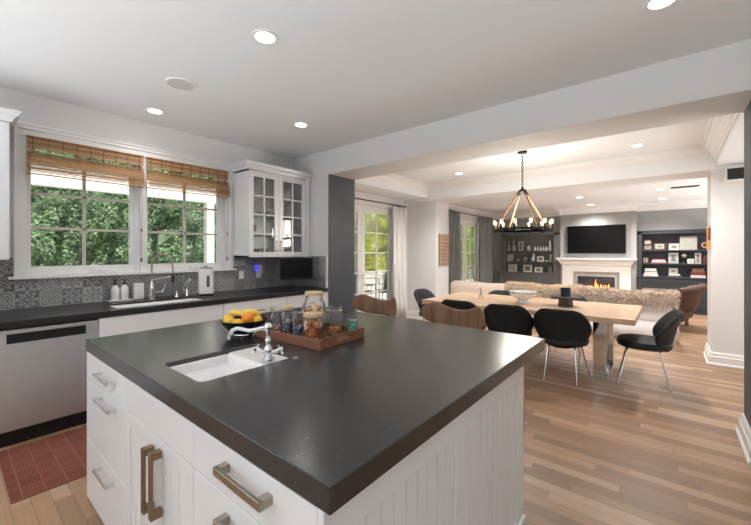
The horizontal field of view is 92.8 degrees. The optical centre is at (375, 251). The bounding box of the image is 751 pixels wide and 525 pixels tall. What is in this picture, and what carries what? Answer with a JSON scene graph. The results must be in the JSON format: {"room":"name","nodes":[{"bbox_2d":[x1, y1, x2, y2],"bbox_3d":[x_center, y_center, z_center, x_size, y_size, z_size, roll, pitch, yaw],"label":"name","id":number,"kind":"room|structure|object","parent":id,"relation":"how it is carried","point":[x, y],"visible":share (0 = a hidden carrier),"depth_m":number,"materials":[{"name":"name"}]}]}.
{"room":"kitchen","nodes":[
{"label":"kitchen","id":0,"kind":"room"},
{"bbox_2d":[0,87,293,279],"bbox_3d":[-3.442,-0.005,3.009,0.200,2.850,6.670,0,0,39],"label":"wall","id":1,"kind":"structure","parent":0,"point":[37,110],"depth_m":3.73,"materials":[{"name":"white paint"}]},
{"bbox_2d":[0,107,21,259],"bbox_3d":[-3.425,-0.533,2.506,0.445,1.194,1.315,0,0,39],"label":"upper cabinet","id":2,"kind":"object","parent":1,"relation":"attached to","point":[9,117],"visible":1,"depth_m":2.84,"materials":[{"name":"white paint"}]},
{"bbox_2d":[27,138,138,275],"bbox_3d":[-2.895,-0.411,3.598,0.116,1.258,0.895,0,0,39],"label":"window","id":3,"kind":"structure","parent":1,"relation":"in","point":[133,266],"depth_m":3.60,"materials":[{"name":"white paint"}]},
{"bbox_2d":[26,135,144,261],"bbox_3d":[-2.802,-0.466,3.528,0.060,1.152,0.919,0,0,39],"label":"roman shade","id":4,"kind":"object","parent":3,"relation":"attached to","point":[74,162],"visible":1,"depth_m":3.48,"materials":[{"name":"brown wood"}]},
{"bbox_2d":[8,121,236,279],"bbox_3d":[-2.584,-0.457,3.980,0.210,1.397,2.120,0,0,39],"label":"trim","id":5,"kind":"structure","parent":1,"relation":"attached to","point":[21,129],"depth_m":3.51,"materials":[{"name":"white paint"}]},
{"bbox_2d":[0,257,293,309],"bbox_3d":[-2.826,0.278,3.590,0.012,0.455,4.950,0,0,39],"label":"backsplash","id":6,"kind":"structure","parent":1,"relation":"attached to","point":[22,293],"depth_m":3.68,"materials":[{"name":"grey tile"}]},
{"bbox_2d":[146,159,223,270],"bbox_3d":[-2.283,-0.411,4.341,0.116,1.258,0.920,0,0,39],"label":"window","id":7,"kind":"structure","parent":1,"relation":"in","point":[219,264],"depth_m":4.36,"materials":[{"name":"white paint"}]},
{"bbox_2d":[146,157,229,260],"bbox_3d":[-2.193,-0.466,4.269,0.060,1.152,0.940,0,0,39],"label":"roman shade","id":8,"kind":"object","parent":7,"relation":"attached to","point":[154,183],"visible":1,"depth_m":4.22,"materials":[{"name":"brown wood"}]},
{"bbox_2d":[255,265,261,277],"bbox_3d":[-1.630,0.270,4.996,0.048,0.180,0.091,0,0,39],"label":"night light","id":9,"kind":"object","parent":1,"relation":"attached to","point":[258,268],"visible":1,"depth_m":4.99,"materials":[{"name":"white plastic"}]},
{"bbox_2d":[230,159,311,257],"bbox_3d":[-1.420,-0.535,4.942,0.445,1.210,1.045,0,0,39],"label":"upper cabinet","id":10,"kind":"object","parent":1,"relation":"attached to","point":[278,191],"visible":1,"depth_m":4.86,"materials":[{"name":"white paint"}]},
{"bbox_2d":[254,194,300,236],"bbox_3d":[-1.455,-0.482,4.980,0.317,0.525,0.890,0,0,39],"label":"shelf","id":11,"kind":"object","parent":10,"relation":"attached to","point":[258,201],"depth_m":5.16,"materials":[{"name":"white paint"}]},
{"bbox_2d":[280,257,312,279],"bbox_3d":[-1.096,0.226,4.967,0.450,0.308,0.102,0,0,-13],"label":"television","id":12,"kind":"object","parent":10,"relation":"attached to","point":[293,268],"visible":1,"depth_m":4.92,"materials":[{"name":"black plastic"}]},
{"bbox_2d":[310,174,327,255],"bbox_3d":[-0.881,0.165,5.538,1.000,2.510,0.530,0,0,39],"label":"wall","id":13,"kind":"structure","parent":0,"point":[318,185],"depth_m":5.13,"materials":[{"name":"white paint"}]},
{"bbox_2d":[294,256,325,287],"bbox_3d":[-0.972,0.282,5.261,0.728,0.445,0.012,0,0,39],"label":"backsplash","id":14,"kind":"structure","parent":13,"relation":"attached to","point":[319,262],"depth_m":5.14,"materials":[{"name":"grey tile"}]},
{"bbox_2d":[326,255,327,306],"bbox_3d":[-0.681,0.730,5.017,0.030,1.380,0.020,0,0,39],"label":"trim","id":15,"kind":"structure","parent":13,"relation":"attached to","point":[326,255],"depth_m":5.01,"materials":[{"name":"white paint"}]},
{"bbox_2d":[328,174,354,310],"bbox_3d":[-0.488,0.166,5.214,0.018,2.509,0.522,0,0,39],"label":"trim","id":16,"kind":"structure","parent":13,"relation":"attached to","point":[341,190],"depth_m":5.19,"materials":[{"name":"grey paint"}]},
{"bbox_2d":[0,0,750,158],"bbox_3d":[-0.480,-1.505,0.557,8.050,0.150,6.650,0,0,39],"label":"ceiling","id":17,"kind":"structure","parent":0,"point":[353,71],"depth_m":2.60,"materials":[{"name":"white paint"}]},
{"bbox_2d":[145,108,164,114],"bbox_3d":[-2.234,-1.427,3.627,0.173,0.006,0.173,0,0,39],"label":"recessed light","id":18,"kind":"object","parent":17,"relation":"in","point":[150,110],"visible":1,"depth_m":3.63,"materials":[{"name":"white paint"}]},
{"bbox_2d":[165,77,196,90],"bbox_3d":[-1.652,-1.426,3.044,0.242,0.008,0.242,0,0,39],"label":"ceiling speaker","id":19,"kind":"object","parent":17,"relation":"attached to","point":[178,83],"visible":1,"depth_m":3.04},
{"bbox_2d":[167,79,194,89],"bbox_3d":[-1.652,-1.427,3.044,0.210,0.006,0.210,0,0,39],"label":"grille","id":20,"kind":"object","parent":19,"relation":"attached to","point":[180,84],"depth_m":3.04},
{"bbox_2d":[251,29,277,44],"bbox_3d":[-0.735,-1.427,2.380,0.173,0.006,0.173,0,0,39],"label":"recessed light","id":21,"kind":"object","parent":17,"relation":"in","point":[262,36],"visible":1,"depth_m":2.38,"materials":[{"name":"white paint"}]},
{"bbox_2d":[643,0,678,11],"bbox_3d":[1.632,-1.427,2.037,0.173,0.006,0.173,0,0,39],"label":"recessed light","id":22,"kind":"object","parent":17,"relation":"in","point":[650,5],"visible":1,"depth_m":2.06,"materials":[{"name":"white paint"}]},
{"bbox_2d":[0,314,750,524],"bbox_3d":[2.306,1.480,4.060,8.200,0.120,14.000,0,0,39],"label":"floor","id":23,"kind":"structure","parent":0,"point":[635,451],"depth_m":2.61,"materials":[{"name":"brown wood"}]},
{"bbox_2d":[0,426,86,503],"bbox_3d":[-1.881,1.415,2.844,0.800,0.008,1.500,0,0,39],"label":"kitchen rug","id":24,"kind":"object","parent":23,"relation":"on","point":[33,468],"visible":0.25,"depth_m":2.38,"materials":[{"name":"red fabric"}]},
{"bbox_2d":[0,318,97,447],"bbox_3d":[-2.800,0.989,2.979,0.730,0.862,0.634,0,0,39],"label":"dishwasher","id":25,"kind":"object","parent":23,"relation":"on","point":[43,368],"visible":0.9,"depth_m":2.73,"materials":[{"name":"silver metal"}]},
{"bbox_2d":[97,304,222,337],"bbox_3d":[-2.253,0.989,3.649,0.794,0.863,1.088,0,0,39],"label":"base cabinet","id":26,"kind":"object","parent":23,"relation":"on","point":[115,325],"visible":0.06,"depth_m":3.34,"materials":[{"name":"white paint"}]},
{"bbox_2d":[223,297,285,316],"bbox_3d":[-1.646,0.989,4.386,0.794,0.863,0.818,0,0,39],"label":"base cabinet","id":27,"kind":"object","parent":23,"relation":"on","point":[262,305],"visible":0.11,"depth_m":4.17,"materials":[{"name":"white paint"}]},
{"bbox_2d":[87,351,525,524],"bbox_3d":[-0.440,0.990,1.952,2.019,0.860,1.471,0,0,39],"label":"base cabinet","id":28,"kind":"object","parent":23,"relation":"on","point":[148,464],"visible":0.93,"depth_m":1.34,"materials":[{"name":"white paint"}]},
{"bbox_2d":[86,307,544,515],"bbox_3d":[-0.341,0.536,2.075,2.037,0.064,1.710,0,0,39],"label":"countertop","id":29,"kind":"structure","parent":28,"relation":"on","point":[327,424],"depth_m":1.33,"materials":[{"name":"grey stone"}]},
{"bbox_2d":[170,347,287,373],"bbox_3d":[-0.673,0.603,1.673,0.361,0.165,0.449,0,0,39],"label":"island sink","id":30,"kind":"object","parent":29,"relation":"in","point":[245,359],"visible":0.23,"depth_m":1.75,"materials":[{"name":"white ceramic"}]},
{"bbox_2d":[170,354,260,373],"bbox_3d":[-0.719,0.604,1.616,0.357,0.162,0.303,0,0,39],"label":"basin","id":31,"kind":"object","parent":30,"relation":"in","point":[245,363],"depth_m":1.74,"materials":[{"name":"white ceramic"}]},
{"bbox_2d":[220,315,266,335],"bbox_3d":[-0.811,0.459,2.209,0.274,0.090,0.274,0,0,39],"label":"fruit bowl","id":32,"kind":"object","parent":29,"relation":"on","point":[228,326],"visible":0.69,"depth_m":2.12,"materials":[{"name":"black ceramic"}]},
{"bbox_2d":[241,312,253,322],"bbox_3d":[-0.769,0.402,2.159,0.078,0.080,0.078,0,0,39],"label":"orange","id":33,"kind":"object","parent":32,"relation":"in","point":[248,317],"visible":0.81,"depth_m":2.13,"materials":[{"name":"orange food"}]},
{"bbox_2d":[227,322,283,361],"bbox_3d":[-0.569,0.423,1.689,0.265,0.178,0.059,0,0,-6],"label":"island faucet","id":34,"kind":"object","parent":29,"relation":"on","point":[267,351],"visible":1,"depth_m":1.68,"materials":[{"name":"silver metal"}]},
{"bbox_2d":[257,318,363,350],"bbox_3d":[-0.387,0.475,2.126,0.525,0.056,0.370,0,0,36],"label":"serving tray","id":35,"kind":"object","parent":29,"relation":"on","point":[326,342],"visible":0.62,"depth_m":1.97,"materials":[{"name":"brown wood"}]},
{"bbox_2d":[269,307,281,331],"bbox_3d":[-0.603,0.411,2.177,0.082,0.162,0.082,0,0,39],"label":"storage jar","id":36,"kind":"object","parent":35,"relation":"on","point":[276,327],"visible":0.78,"depth_m":2.16,"materials":[{"name":"clear glass"}]},
{"bbox_2d":[280,305,294,333],"bbox_3d":[-0.524,0.406,2.132,0.084,0.172,0.084,0,0,39],"label":"storage jar","id":37,"kind":"object","parent":35,"relation":"on","point":[285,324],"visible":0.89,"depth_m":2.11,"materials":[{"name":"clear glass"}]},
{"bbox_2d":[291,307,303,335],"bbox_3d":[-0.453,0.408,2.087,0.076,0.167,0.076,0,0,39],"label":"storage jar","id":38,"kind":"object","parent":35,"relation":"on","point":[295,330],"visible":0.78,"depth_m":2.07,"materials":[{"name":"clear glass"}]},
{"bbox_2d":[301,311,323,339],"bbox_3d":[-0.354,0.419,2.015,0.126,0.155,0.126,0,0,39],"label":"storage jar","id":39,"kind":"object","parent":35,"relation":"on","point":[314,329],"visible":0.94,"depth_m":1.98,"materials":[{"name":"clear glass"}]},
{"bbox_2d":[303,291,324,330],"bbox_3d":[-0.383,0.373,2.234,0.137,0.252,0.137,0,0,-31],"label":"storage jar","id":40,"kind":"object","parent":35,"relation":"on","point":[315,307],"visible":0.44,"depth_m":2.20,"materials":[{"name":"clear glass"}]},
{"bbox_2d":[326,305,342,335],"bbox_3d":[-0.244,0.405,2.127,0.104,0.174,0.104,0,0,39],"label":"storage jar","id":41,"kind":"object","parent":35,"relation":"on","point":[330,330],"visible":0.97,"depth_m":2.10,"materials":[{"name":"clear glass"}]},
{"bbox_2d":[347,315,356,335],"bbox_3d":[-0.139,0.434,2.119,0.060,0.117,0.060,0,0,39],"label":"storage jar","id":42,"kind":"object","parent":35,"relation":"on","point":[351,323],"visible":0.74,"depth_m":2.11,"materials":[{"name":"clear glass"}]},
{"bbox_2d":[286,292,326,307],"bbox_3d":[-1.168,0.989,4.967,0.794,0.863,0.683,0,0,39],"label":"base cabinet","id":43,"kind":"object","parent":23,"relation":"on","point":[296,300],"visible":0.12,"depth_m":4.67,"materials":[{"name":"white paint"}]},
{"bbox_2d":[352,294,396,315],"bbox_3d":[0.058,0.917,3.437,0.537,1.004,0.420,0,0,39],"label":"bar stool","id":44,"kind":"object","parent":23,"relation":"on","point":[362,302],"visible":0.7,"depth_m":3.50,"materials":[{"name":"brown wood"}]},
{"bbox_2d":[414,288,434,320],"bbox_3d":[0.922,1.013,5.717,0.574,0.813,0.577,0,0,39],"label":"dining chair","id":45,"kind":"object","parent":23,"relation":"on","point":[419,294],"visible":0.44,"depth_m":5.84,"materials":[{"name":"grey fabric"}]},
{"bbox_2d":[408,201,448,310],"bbox_3d":[1.138,0.110,7.754,0.700,2.620,0.540,0,0,39],"label":"wall pier","id":46,"kind":"object","parent":23,"relation":"on","point":[426,220],"visible":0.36,"depth_m":7.54,"materials":[{"name":"white paint"}]},
{"bbox_2d":[439,234,448,265],"bbox_3d":[1.448,-0.045,7.558,0.026,0.670,0.410,0,0,39],"label":"wall art","id":47,"kind":"object","parent":46,"relation":"attached to","point":[444,240],"visible":1,"depth_m":7.55,"materials":[{"name":"brown wood"}]},
{"bbox_2d":[421,302,484,328],"bbox_3d":[0.667,0.917,2.871,0.537,1.004,0.420,0,0,39],"label":"bar stool","id":48,"kind":"object","parent":23,"relation":"on","point":[434,312],"visible":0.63,"depth_m":2.92,"materials":[{"name":"brown wood"}]},
{"bbox_2d":[441,299,485,329],"bbox_3d":[1.175,1.013,4.729,0.577,0.813,0.574,0,0,37],"label":"dining chair","id":49,"kind":"object","parent":23,"relation":"on","point":[456,304],"visible":0.24,"depth_m":4.49,"materials":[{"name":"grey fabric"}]},
{"bbox_2d":[488,290,510,295],"bbox_3d":[1.874,1.013,5.454,0.577,0.813,0.574,0,0,39],"label":"dining chair","id":50,"kind":"object","parent":23,"relation":"on","point":[496,292],"visible":0.2,"depth_m":5.67,"materials":[{"name":"grey fabric"}]},
{"bbox_2d":[483,304,534,365],"bbox_3d":[1.633,1.013,4.366,0.577,0.813,0.574,0,0,31],"label":"dining chair","id":51,"kind":"object","parent":23,"relation":"on","point":[512,319],"visible":0.77,"depth_m":4.15,"materials":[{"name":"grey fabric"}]},
{"bbox_2d":[497,232,559,284],"bbox_3d":[4.515,0.425,10.570,1.755,1.990,0.336,0,0,39],"label":"bookcase","id":52,"kind":"object","parent":23,"relation":"on","point":[531,239],"visible":0.51,"depth_m":10.55,"materials":[{"name":"grey paint"}]},
{"bbox_2d":[422,292,642,381],"bbox_3d":[1.961,1.040,4.678,2.400,0.760,1.252,0,0,39],"label":"dining table","id":53,"kind":"object","parent":23,"relation":"on","point":[603,316],"visible":0.63,"depth_m":4.25,"materials":[{"name":"brown wood"}]},
{"bbox_2d":[508,290,537,303],"bbox_3d":[1.898,0.582,4.603,0.358,0.155,0.357,0,0,39],"label":"footed bowl","id":54,"kind":"object","parent":53,"relation":"on","point":[522,296],"visible":1,"depth_m":4.53,"materials":[{"name":"white ceramic"}]},
{"bbox_2d":[549,294,581,306],"bbox_3d":[2.313,0.597,4.352,0.356,0.126,0.356,0,0,39],"label":"cake stand","id":55,"kind":"object","parent":53,"relation":"on","point":[563,301],"visible":0.9,"depth_m":4.29,"materials":[{"name":"brown wood"}]},
{"bbox_2d":[560,287,570,296],"bbox_3d":[2.313,0.487,4.352,0.112,0.100,0.111,0,0,39],"label":"candle","id":56,"kind":"object","parent":55,"relation":"on","point":[566,292],"visible":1,"depth_m":4.31,"materials":[{"name":"blue glass"}]},
{"bbox_2d":[533,308,591,386],"bbox_3d":[2.098,1.013,4.008,0.577,0.813,0.574,0,0,36],"label":"dining chair","id":57,"kind":"object","parent":23,"relation":"on","point":[564,329],"visible":0.99,"depth_m":3.81,"materials":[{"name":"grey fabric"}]},
{"bbox_2d":[541,296,587,364],"bbox_3d":[2.584,1.013,4.870,0.577,0.813,0.574,0,0,39],"label":"dining chair","id":58,"kind":"object","parent":23,"relation":"on","point":[582,298],"visible":0.14,"depth_m":4.89,"materials":[{"name":"grey fabric"}]},
{"bbox_2d":[483,297,676,343],"bbox_3d":[3.458,1.069,7.072,3.811,0.678,0.985,0,0,39],"label":"sofa","id":59,"kind":"object","parent":23,"relation":"on","point":[648,318],"visible":0.02,"depth_m":5.76,"materials":[{"name":"white fabric"}]},
{"bbox_2d":[450,280,538,297],"bbox_3d":[2.469,0.848,7.452,1.855,0.432,0.334,0,0,39],"label":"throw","id":60,"kind":"object","parent":59,"relation":"on","point":[456,286],"visible":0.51,"depth_m":7.59,"materials":[{"name":"beige fabric"}]},
{"bbox_2d":[503,281,584,298],"bbox_3d":[3.208,0.742,6.844,1.438,0.336,0.516,0,0,39],"label":"fur throw","id":61,"kind":"object","parent":59,"relation":"on","point":[543,290],"visible":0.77,"depth_m":6.69,"materials":[{"name":"beige fur"}]},
{"bbox_2d":[576,286,683,309],"bbox_3d":[4.215,0.756,6.011,1.466,0.344,0.521,0,0,39],"label":"fur throw","id":62,"kind":"object","parent":59,"relation":"on","point":[668,298],"visible":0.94,"depth_m":5.81,"materials":[{"name":"beige fur"}]},
{"bbox_2d":[556,258,637,290],"bbox_3d":[5.707,0.790,9.323,1.800,1.260,0.250,0,0,39],"label":"fireplace","id":63,"kind":"object","parent":23,"relation":"on","point":[595,272],"visible":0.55,"depth_m":9.29,"materials":[{"name":"white paint"}]},
{"bbox_2d":[616,309,683,392],"bbox_3d":[2.941,1.013,3.852,0.574,0.813,0.577,0,0,35],"label":"dining chair","id":64,"kind":"object","parent":23,"relation":"on","point":[664,331],"visible":1,"depth_m":3.70,"materials":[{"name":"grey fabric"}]},
{"bbox_2d":[635,283,706,329],"bbox_3d":[5.634,0.993,6.859,0.966,0.851,1.105,0,0,-39],"label":"armchair","id":65,"kind":"object","parent":23,"relation":"on","point":[689,302],"visible":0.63,"depth_m":6.42,"materials":[{"name":"brown leather"}]},
{"bbox_2d":[636,229,706,314],"bbox_3d":[7.308,0.448,8.271,2.050,1.945,0.336,0,0,39],"label":"bookcase","id":66,"kind":"object","parent":23,"relation":"on","point":[662,281],"visible":0.36,"depth_m":8.53,"materials":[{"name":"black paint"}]},
{"bbox_2d":[644,240,651,249],"bbox_3d":[6.690,-0.172,8.789,0.162,0.246,0.034,0,0,39],"label":"picture frame","id":67,"kind":"object","parent":66,"relation":"on","point":[646,247],"depth_m":8.78,"materials":[{"name":"brown wood"}]},
{"bbox_2d":[654,243,664,249],"bbox_3d":[6.868,-0.134,8.647,0.217,0.170,0.041,0,0,39],"label":"picture frame","id":68,"kind":"object","parent":66,"relation":"on","point":[657,246],"visible":1,"depth_m":8.64,"materials":[{"name":"brown wood"}]},
{"bbox_2d":[668,253,677,262],"bbox_3d":[7.069,0.144,8.489,0.183,0.254,0.055,0,0,39],"label":"picture frame","id":69,"kind":"object","parent":66,"relation":"on","point":[672,257],"visible":1,"depth_m":8.49,"materials":[{"name":"silver metal"}]},
{"bbox_2d":[680,236,696,249],"bbox_3d":[7.280,-0.208,8.323,0.303,0.318,0.065,0,0,39],"label":"picture frame","id":70,"kind":"object","parent":66,"relation":"on","point":[686,242],"visible":1,"depth_m":8.32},
{"bbox_2d":[683,239,693,246],"bbox_3d":[7.277,-0.209,8.319,0.183,0.198,0.034,0,0,39],"label":"picture","id":71,"kind":"object","parent":70,"relation":"attached to","point":[686,242],"depth_m":8.32},
{"bbox_2d":[707,168,743,355],"bbox_3d":[5.561,0.190,3.841,2.897,2.460,0.600,0,0,39],"label":"wall pier","id":72,"kind":"object","parent":23,"relation":"on","point":[725,201],"visible":0.8,"depth_m":4.45,"materials":[{"name":"white paint"}]},
{"bbox_2d":[701,226,710,249],"bbox_3d":[4.266,-0.180,4.619,0.089,0.300,0.125,0,0,39],"label":"hook","id":73,"kind":"object","parent":72,"relation":"attached to","point":[708,228],"visible":1,"depth_m":4.56,"materials":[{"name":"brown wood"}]},
{"bbox_2d":[703,342,743,369],"bbox_3d":[5.452,1.340,3.902,2.742,0.160,0.645,0,0,39],"label":"baseboard","id":74,"kind":"object","parent":72,"relation":"attached to","point":[711,358],"visible":1,"depth_m":4.44,"materials":[{"name":"white paint"}]},
{"bbox_2d":[725,166,743,182],"bbox_3d":[4.455,-0.945,4.290,0.375,0.170,0.112,0,0,39],"label":"wall vent","id":75,"kind":"object","parent":72,"relation":"attached to","point":[732,174],"visible":0.69,"depth_m":4.32,"materials":[{"name":"metal"}]},
{"bbox_2d":[727,167,743,179],"bbox_3d":[4.425,-0.948,4.250,0.350,0.135,0.012,0,0,39],"label":"grille","id":76,"kind":"object","parent":75,"relation":"attached to","point":[733,173],"depth_m":4.31,"materials":[{"name":"black plastic"}]},
{"bbox_3d":[-3.547,0.988,2.078,0.794,0.863,1.698,0,0,39],"label":"base cabinet","id":77,"kind":"object","parent":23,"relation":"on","visible":0},
{"bbox_2d":[0,285,327,329],"bbox_3d":[-2.529,0.529,3.337,0.767,0.050,4.937,0,0,39],"label":"countertop","id":78,"kind":"structure","parent":77,"relation":"on","point":[14,318],"depth_m":3.37,"materials":[{"name":"black stone"}]},
{"bbox_2d":[106,298,132,301],"bbox_3d":[-2.640,0.497,3.696,0.105,0.011,0.210,0,0,39],"label":"tray","id":79,"kind":"object","parent":78,"relation":"on","point":[129,298],"visible":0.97,"depth_m":3.65,"materials":[{"name":"white ceramic"}]},
{"bbox_2d":[111,279,119,299],"bbox_3d":[-2.668,0.387,3.667,0.071,0.208,0.071,0,0,-6],"label":"soap bottle","id":80,"kind":"object","parent":79,"relation":"on","point":[115,291],"visible":1,"depth_m":3.65,"materials":[{"name":"white plastic"}]},
{"bbox_2d":[120,279,128,298],"bbox_3d":[-2.617,0.387,3.728,0.071,0.208,0.071,0,0,-6],"label":"soap bottle","id":81,"kind":"object","parent":79,"relation":"on","point":[124,290],"visible":1,"depth_m":3.71,"materials":[{"name":"white plastic"}]},
{"bbox_2d":[133,283,143,298],"bbox_3d":[-2.542,0.417,3.835,0.060,0.170,0.090,0,0,39],"label":"sponge caddy","id":82,"kind":"object","parent":78,"relation":"on","point":[138,288],"visible":1,"depth_m":3.81,"materials":[{"name":"white plastic"}]},
{"bbox_2d":[111,298,201,307],"bbox_3d":[-2.176,0.611,3.618,0.356,0.182,0.816,0,0,39],"label":"sink","id":83,"kind":"object","parent":78,"relation":"in","point":[188,299],"visible":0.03,"depth_m":3.73,"materials":[{"name":"white ceramic"}]},
{"bbox_2d":[149,253,174,298],"bbox_3d":[-2.317,0.255,3.876,0.243,0.495,0.059,0,0,-39],"label":"kitchen faucet","id":84,"kind":"object","parent":78,"relation":"on","point":[151,295],"visible":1,"depth_m":3.84,"materials":[{"name":"silver metal"}]},
{"bbox_2d":[198,265,213,295],"bbox_3d":[-1.986,0.330,4.193,0.156,0.345,0.160,0,0,-31],"label":"boiler","id":85,"kind":"object","parent":78,"relation":"on","point":[205,274],"visible":1,"depth_m":4.13,"materials":[{"name":"white plastic"}]},
{"bbox_2d":[355,177,426,200],"bbox_3d":[0.085,-1.210,6.523,0.640,0.260,2.220,0,0,39],"label":"ceiling","id":86,"kind":"structure","parent":0,"point":[369,185],"depth_m":6.38,"materials":[{"name":"white paint"}]},
{"bbox_2d":[396,203,479,316],"bbox_3d":[1.442,-0.030,8.831,0.200,2.900,7.532,0,0,39],"label":"wall","id":87,"kind":"structure","parent":0,"point":[403,204],"depth_m":7.74,"materials":[{"name":"white paint"}]},
{"bbox_2d":[355,199,394,316],"bbox_3d":[-0.267,0.230,6.677,0.140,2.380,2.030,0,0,39],"label":"door","id":88,"kind":"structure","parent":87,"relation":"in","point":[373,220],"depth_m":6.99,"materials":[{"name":"white paint"}]},
{"bbox_2d":[355,191,403,205],"bbox_3d":[-0.132,-1.017,6.701,0.078,0.126,2.220,0,0,39],"label":"trim","id":89,"kind":"structure","parent":87,"relation":"attached to","point":[361,195],"depth_m":6.91,"materials":[{"name":"white paint"}]},
{"bbox_2d":[355,198,405,207],"bbox_3d":[-0.044,-0.945,6.753,0.147,0.060,2.006,0,0,39],"label":"curtain rod","id":90,"kind":"object","parent":87,"relation":"attached to","point":[355,198],"visible":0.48,"depth_m":6.81,"materials":[{"name":"brown metal"}]},
{"bbox_2d":[392,205,405,318],"bbox_3d":[0.493,0.228,7.301,0.098,2.354,0.463,0,0,39],"label":"curtain","id":91,"kind":"object","parent":90,"relation":"hanging from","point":[399,214],"visible":0.9,"depth_m":7.27,"materials":[{"name":"fabric"}]},
{"bbox_2d":[406,310,426,320],"bbox_3d":[1.141,1.340,7.723,0.745,0.160,0.585,0,0,39],"label":"baseboard","id":92,"kind":"structure","parent":87,"relation":"attached to","point":[410,314],"depth_m":7.62,"materials":[{"name":"white paint"}]},
{"bbox_2d":[460,217,479,281],"bbox_3d":[2.507,0.230,10.047,0.140,2.380,1.760,0,0,39],"label":"door","id":93,"kind":"structure","parent":87,"relation":"in","point":[469,227],"depth_m":10.33,"materials":[{"name":"white paint"}]},
{"bbox_2d":[450,210,492,218],"bbox_3d":[2.682,-1.040,10.065,0.147,0.060,2.986,0,0,39],"label":"curtain rod","id":94,"kind":"object","parent":87,"relation":"attached to","point":[450,210],"visible":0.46,"depth_m":9.84,"materials":[{"name":"brown metal"}]},
{"bbox_2d":[449,210,460,293],"bbox_3d":[2.038,0.180,9.177,0.098,2.451,0.663,0,0,39],"label":"curtain","id":95,"kind":"object","parent":94,"relation":"hanging from","point":[454,218],"visible":0.78,"depth_m":9.17,"materials":[{"name":"fabric"}]},
{"bbox_2d":[480,216,492,282],"bbox_3d":[3.341,0.180,10.760,0.098,2.451,0.962,0,0,39],"label":"curtain","id":96,"kind":"object","parent":94,"relation":"hanging from","point":[486,247],"visible":0.91,"depth_m":10.75,"materials":[{"name":"fabric"}]},
{"bbox_2d":[294,39,750,179],"bbox_3d":[1.821,-1.335,3.313,8.000,0.490,0.530,0,0,39],"label":"wall header","id":97,"kind":"structure","parent":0,"point":[715,82],"depth_m":3.16,"materials":[{"name":"white paint"}]},
{"bbox_2d":[370,113,739,191],"bbox_3d":[1.954,-1.235,4.985,4.200,0.210,2.220,0,0,39],"label":"trim","id":98,"kind":"structure","parent":97,"relation":"attached to","point":[719,128],"depth_m":5.20,"materials":[{"name":"white paint"}]},
{"bbox_2d":[393,118,709,183],"bbox_3d":[2.733,-1.410,4.343,7.900,0.140,2.220,0,0,39],"label":"ceiling","id":99,"kind":"structure","parent":0,"point":[687,134],"depth_m":4.82,"materials":[{"name":"white paint"}]},
{"bbox_2d":[493,150,553,232],"bbox_3d":[1.960,-0.805,4.772,0.763,1.069,0.762,0,0,39],"label":"chandelier","id":100,"kind":"object","parent":99,"relation":"hanging from","point":[530,228],"visible":0.99,"depth_m":4.72,"materials":[{"name":"brown metal"}]},
{"bbox_2d":[403,156,743,203],"bbox_3d":[3.630,-1.260,5.431,7.900,0.440,0.600,0,0,39],"label":"beam","id":101,"kind":"structure","parent":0,"point":[695,168],"depth_m":5.50,"materials":[{"name":"white paint"}]},
{"bbox_2d":[449,178,706,213],"bbox_3d":[5.314,-1.340,7.477,7.900,0.280,4.700,0,0,39],"label":"ceiling","id":102,"kind":"structure","parent":0,"point":[637,193],"depth_m":8.02,"materials":[{"name":"white paint"}]},
{"bbox_2d":[560,211,636,289],"bbox_3d":[5.881,0.110,9.503,1.720,2.620,0.250,0,0,39],"label":"wall","id":103,"kind":"structure","parent":0,"point":[629,218],"depth_m":9.26,"materials":[{"name":"grey paint"}]},
{"bbox_2d":[449,199,706,219],"bbox_3d":[5.219,-1.095,7.361,7.500,0.210,4.400,0,0,39],"label":"trim","id":104,"kind":"structure","parent":103,"relation":"attached to","point":[689,204],"depth_m":9.33,"materials":[{"name":"white paint"}]},
{"bbox_2d":[567,224,625,253],"bbox_3d":[5.771,-0.330,9.385,1.320,0.740,0.072,0,0,39],"label":"television","id":105,"kind":"object","parent":103,"relation":"attached to","point":[591,239],"visible":1,"depth_m":9.32,"materials":[{"name":"black plastic"}]},
{"bbox_2d":[492,208,706,282],"bbox_3d":[6.712,0.110,9.175,7.900,2.620,0.300,0,0,39],"label":"wall","id":106,"kind":"structure","parent":0,"point":[693,218],"depth_m":8.88,"materials":[{"name":"grey paint"}]},
{"bbox_2d":[715,112,743,165],"bbox_3d":[4.602,-1.210,2.804,2.660,0.260,2.220,0,0,39],"label":"wall","id":107,"kind":"structure","parent":0,"point":[732,152],"depth_m":3.70,"materials":[{"name":"white paint"}]},
{"bbox_3d":[3.813,0.165,1.672,2.838,2.510,0.530,0,0,39],"label":"wall","id":108,"kind":"structure","parent":0,"visible":0},
{"bbox_2d":[735,413,750,465],"bbox_3d":[3.712,1.340,1.756,2.700,0.160,0.620,0,0,39],"label":"baseboard","id":109,"kind":"structure","parent":108,"relation":"attached to","point":[743,432],"depth_m":2.58,"materials":[{"name":"white paint"}]},
{"bbox_2d":[744,100,750,427],"bbox_3d":[2.711,0.166,2.580,0.017,2.509,0.522,0,0,39],"label":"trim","id":110,"kind":"structure","parent":108,"relation":"attached to","point":[747,113],"depth_m":2.66,"materials":[{"name":"paint"}]},
{"label":"outside","id":111,"kind":"structure","parent":0,"visible":0},
{"bbox_3d":[-1.711,1.535,14.362,11.100,0.170,32.000,0,0,39],"label":"ground","id":112,"kind":"structure","parent":111,"visible":0},
{"bbox_2d":[31,147,215,266],"bbox_3d":[-4.334,-0.215,6.675,0.720,3.386,5.260,0,0,39],"label":"hedge","id":113,"kind":"object","parent":112,"relation":"on","point":[48,247],"visible":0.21,"depth_m":6.20,"materials":[{"name":"green plant"}]},
{"bbox_2d":[31,163,215,262],"bbox_3d":[-4.011,0.125,6.023,0.750,2.650,6.200,0,0,39],"label":"patio cover","id":114,"kind":"object","parent":112,"relation":"on","point":[38,180],"visible":0.28,"depth_m":5.87,"materials":[{"name":"white paint"}]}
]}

